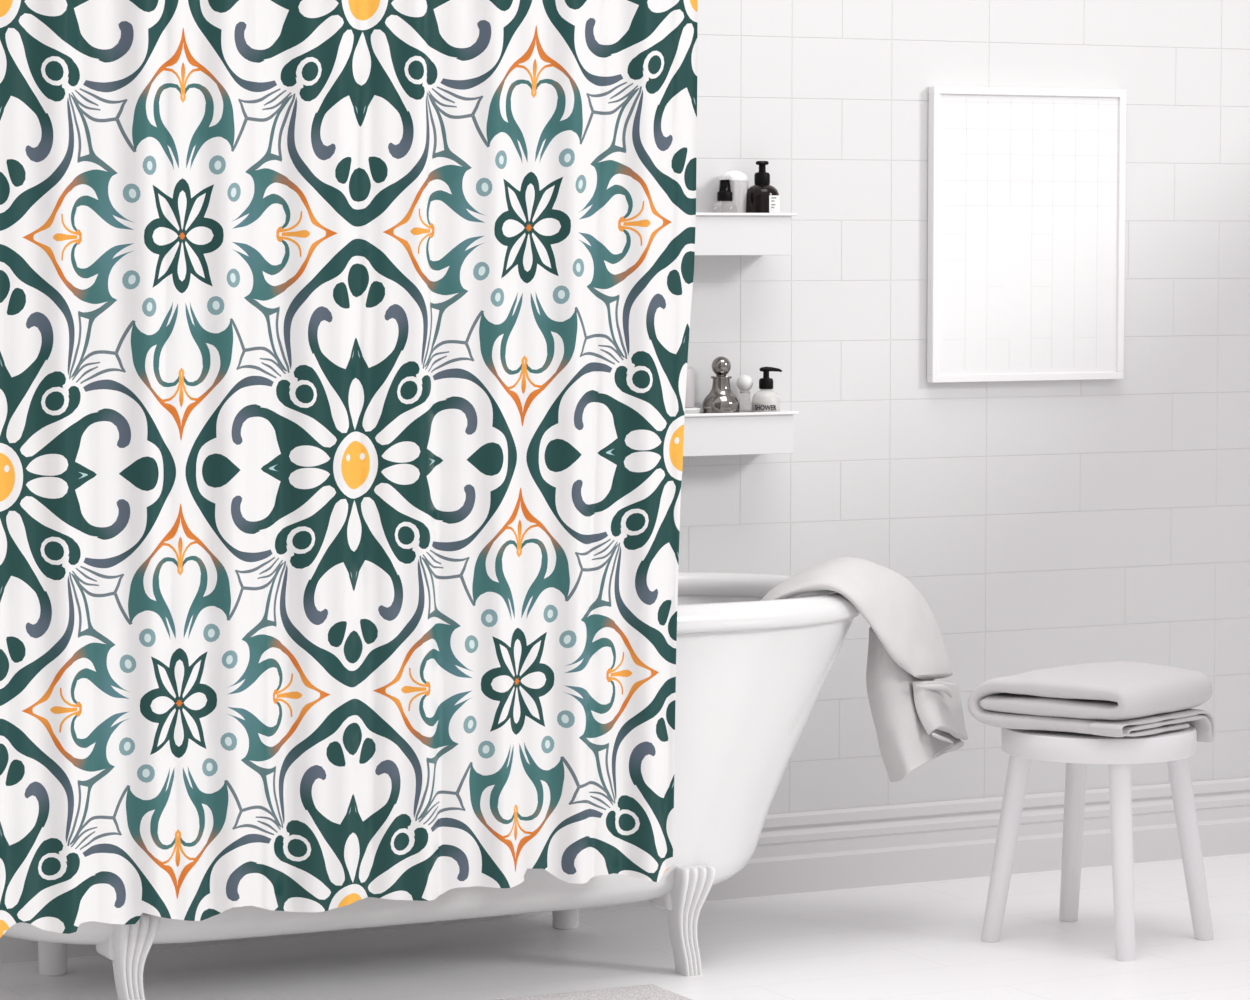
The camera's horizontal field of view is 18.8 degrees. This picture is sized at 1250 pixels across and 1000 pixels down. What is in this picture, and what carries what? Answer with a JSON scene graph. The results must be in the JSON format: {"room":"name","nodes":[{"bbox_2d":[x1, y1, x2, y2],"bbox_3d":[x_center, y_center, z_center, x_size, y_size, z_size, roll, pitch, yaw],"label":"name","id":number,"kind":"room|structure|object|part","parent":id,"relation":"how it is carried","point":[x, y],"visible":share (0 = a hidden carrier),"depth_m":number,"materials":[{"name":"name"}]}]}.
{"room":"bathroom","nodes":[
{"label":"bathroom","id":0,"kind":"room"},
{"bbox_2d":[0,853,1249,999],"bbox_3d":[2.004,1.179,5.026,9.000,0.050,8.225,-2,4,-27],"label":"floor","id":1,"kind":"structure","parent":0,"point":[920,940],"depth_m":7.92,"materials":[{"name":"tile"}]},
{"bbox_2d":[3,572,859,999],"bbox_3d":[-0.537,0.587,7.675,2.204,0.764,0.783,-2,4,-27],"label":"bathtub","id":2,"kind":"object","parent":1,"relation":"on","point":[751,673],"visible":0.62,"depth_m":7.66,"materials":[{"name":"white ceramic"}]},
{"bbox_3d":[-1.167,0.877,7.715,0.062,0.180,0.062,-2,4,-27],"label":"leg","id":3,"kind":"part","parent":2,"relation":"part of","materials":[{"name":"white ceramic"}]},
{"bbox_3d":[-0.944,0.889,7.192,0.082,0.229,0.155,-2,4,-27],"label":"leg","id":4,"kind":"part","parent":2,"relation":"part of","materials":[{"name":"white ceramic"}]},
{"bbox_3d":[-0.129,0.841,8.234,0.062,0.180,0.062,-2,4,-27],"label":"leg","id":5,"kind":"part","parent":2,"relation":"part of","materials":[{"name":"white ceramic"}]},
{"bbox_3d":[0.116,0.852,7.721,0.082,0.229,0.155,-2,4,-27],"label":"leg","id":6,"kind":"part","parent":2,"relation":"part of","materials":[{"name":"white ceramic"}]},
{"bbox_2d":[760,557,967,781],"bbox_3d":[0.492,0.364,8.028,0.616,0.469,0.392,-2,4,-27],"label":"bath towel","id":7,"kind":"object","parent":2,"relation":"on","point":[918,719],"visible":0.98,"depth_m":8.00,"materials":[{"name":"white fabric"}]},
{"bbox_2d":[496,984,691,999],"bbox_3d":[-0.165,1.006,7.051,0.843,0.014,0.702,-2,4,-27],"label":"bath mat","id":8,"kind":"object","parent":1,"relation":"on","point":[649,991],"visible":1,"depth_m":7.43,"materials":[{"name":"white fabric"}]},
{"bbox_2d":[981,726,1213,961],"bbox_3d":[1.010,0.711,8.081,0.413,0.460,0.413,3,5,36],"label":"stool","id":9,"kind":"object","parent":1,"relation":"on","point":[1077,750],"visible":0.86,"depth_m":8.04,"materials":[{"name":"white paint"}]},
{"bbox_3d":[0.814,0.740,8.070,0.107,0.406,0.047,0,4,-5],"label":"leg","id":10,"kind":"part","parent":9,"relation":"part of","materials":[{"name":"white paint"}]},
{"bbox_3d":[0.981,0.725,8.278,0.047,0.406,0.108,-1,4,-7],"label":"leg","id":11,"kind":"part","parent":9,"relation":"part of","materials":[{"name":"white paint"}]},
{"bbox_2d":[968,661,1214,741],"bbox_3d":[0.990,0.436,8.035,0.418,0.165,0.350,3,5,34],"label":"folded towel","id":12,"kind":"object","parent":9,"relation":"on","point":[1117,698],"visible":0.97,"depth_m":7.92,"materials":[{"name":"white fabric"}]},
{"bbox_3d":[1.010,0.509,8.066,0.413,0.054,0.413,-2,4,-27],"label":"seat","id":13,"kind":"part","parent":9,"relation":"part of","materials":[{"name":"white paint"}]},
{"bbox_3d":[1.037,0.752,7.890,0.047,0.406,0.107,-1,4,-7],"label":"leg","id":14,"kind":"part","parent":9,"relation":"part of","materials":[{"name":"white paint"}]},
{"bbox_3d":[1.207,0.738,8.092,0.108,0.406,0.047,0,4,-4],"label":"leg","id":15,"kind":"part","parent":9,"relation":"part of","materials":[{"name":"white paint"}]},
{"bbox_2d":[678,0,1249,814],"bbox_3d":[-0.665,-0.452,8.127,7.100,2.774,0.101,-2,4,-27],"label":"wall","id":16,"kind":"structure","parent":0,"point":[1050,523],"depth_m":8.84,"materials":[{"name":"white tile"}]},
{"bbox_2d":[0,777,1249,963],"bbox_3d":[-0.794,0.850,8.083,6.650,0.184,0.021,-2,4,-27],"label":"baseboard","id":17,"kind":"structure","parent":16,"relation":"attached to","point":[847,848],"depth_m":8.83,"materials":[{"name":"white paint"}]},
{"bbox_2d":[683,410,798,456],"bbox_3d":[0.076,-0.145,8.386,0.630,0.094,0.140,-2,4,-27],"label":"wall shelf","id":18,"kind":"object","parent":16,"relation":"attached to","point":[742,433],"visible":0.27,"depth_m":8.40,"materials":[{"name":"white paint"}]},
{"bbox_2d":[685,407,700,413],"bbox_3d":[0.126,-0.174,8.432,0.085,0.066,0.085,-2,4,-27],"label":"soap dish","id":19,"kind":"object","parent":18,"relation":"on","point":[692,410],"visible":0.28,"depth_m":8.40,"materials":[{"name":"white"}]},
{"bbox_2d":[685,368,694,407],"bbox_3d":[0.126,-0.250,8.426,0.057,0.087,0.057,-2,4,-27],"label":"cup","id":20,"kind":"object","parent":19,"relation":"on","point":[690,382],"visible":0.38,"depth_m":8.40,"materials":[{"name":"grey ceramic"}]},
{"bbox_2d":[702,356,739,412],"bbox_3d":[0.215,-0.231,8.450,0.084,0.179,0.084,-2,4,-27],"label":"decanter","id":21,"kind":"object","parent":18,"relation":"on","point":[721,399],"visible":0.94,"depth_m":8.43,"materials":[{"name":"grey glass"}]},
{"bbox_2d":[736,375,752,411],"bbox_3d":[0.269,-0.214,8.514,0.042,0.136,0.042,-2,4,-27],"label":"glass bottle","id":22,"kind":"object","parent":18,"relation":"on","point":[744,383],"visible":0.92,"depth_m":8.50,"materials":[{"name":"white"}]},
{"bbox_2d":[752,367,781,411],"bbox_3d":[0.317,-0.223,8.497,0.064,0.154,0.065,1,4,17],"label":"bottle","id":23,"kind":"object","parent":18,"relation":"on","point":[765,399],"visible":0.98,"depth_m":8.48,"materials":[{"name":"white plastic"}]},
{"bbox_2d":[695,213,796,254],"bbox_3d":[0.070,-0.587,8.352,0.630,0.094,0.140,-2,4,-27],"label":"wall shelf","id":24,"kind":"object","parent":16,"relation":"attached to","point":[715,233],"visible":0.47,"depth_m":8.38,"materials":[{"name":"white paint"}]},
{"bbox_2d":[712,176,736,212],"bbox_3d":[0.223,-0.653,8.432,0.056,0.138,0.056,-2,4,-27],"label":"spray bottle","id":25,"kind":"object","parent":24,"relation":"on","point":[724,204],"visible":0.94,"depth_m":8.42,"materials":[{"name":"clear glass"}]},
{"bbox_2d":[721,171,747,212],"bbox_3d":[0.244,-0.662,8.473,0.064,0.150,0.064,-2,4,-27],"label":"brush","id":26,"kind":"object","parent":24,"relation":"on","point":[739,180],"visible":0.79,"depth_m":8.44,"materials":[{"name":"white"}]},
{"bbox_3d":[0.244,-0.726,8.469,0.063,0.022,0.063,-2,4,-27],"label":"lid","id":27,"kind":"part","parent":26,"relation":"part of","materials":[{"name":"white"}]},
{"bbox_3d":[0.244,-0.651,8.474,0.064,0.127,0.064,-2,4,-27],"label":"glass","id":28,"kind":"part","parent":26,"relation":"part of","materials":[{"name":"white"}]},
{"bbox_2d":[746,161,779,212],"bbox_3d":[0.308,-0.673,8.473,0.078,0.172,0.078,-2,4,-27],"label":"pump bottle","id":29,"kind":"object","parent":24,"relation":"on","point":[762,197],"visible":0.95,"depth_m":8.44,"materials":[{"name":"black glass"}]},
{"bbox_2d":[927,86,1125,382],"bbox_3d":[0.941,-0.620,8.847,0.529,0.682,0.026,-2,4,-27],"label":"picture frame","id":30,"kind":"object","parent":16,"relation":"attached to","point":[1026,186],"visible":1,"depth_m":8.84,"materials":[{"name":"white"}]},
{"bbox_3d":[-0.776,-1.153,7.430,1.909,0.061,0.954,-2,4,-27],"label":"shower rail","id":31,"kind":"object","parent":16,"relation":"attached to","visible":0},
{"bbox_2d":[0,0,697,937],"bbox_3d":[-0.599,-0.156,7.088,1.672,1.878,0.046,-2,4,-27],"label":"shower curtain","id":32,"kind":"object","parent":31,"relation":"hanging from","point":[344,344],"visible":1,"depth_m":7.12,"materials":[{"name":"multicoloured fabric"}]}
]}

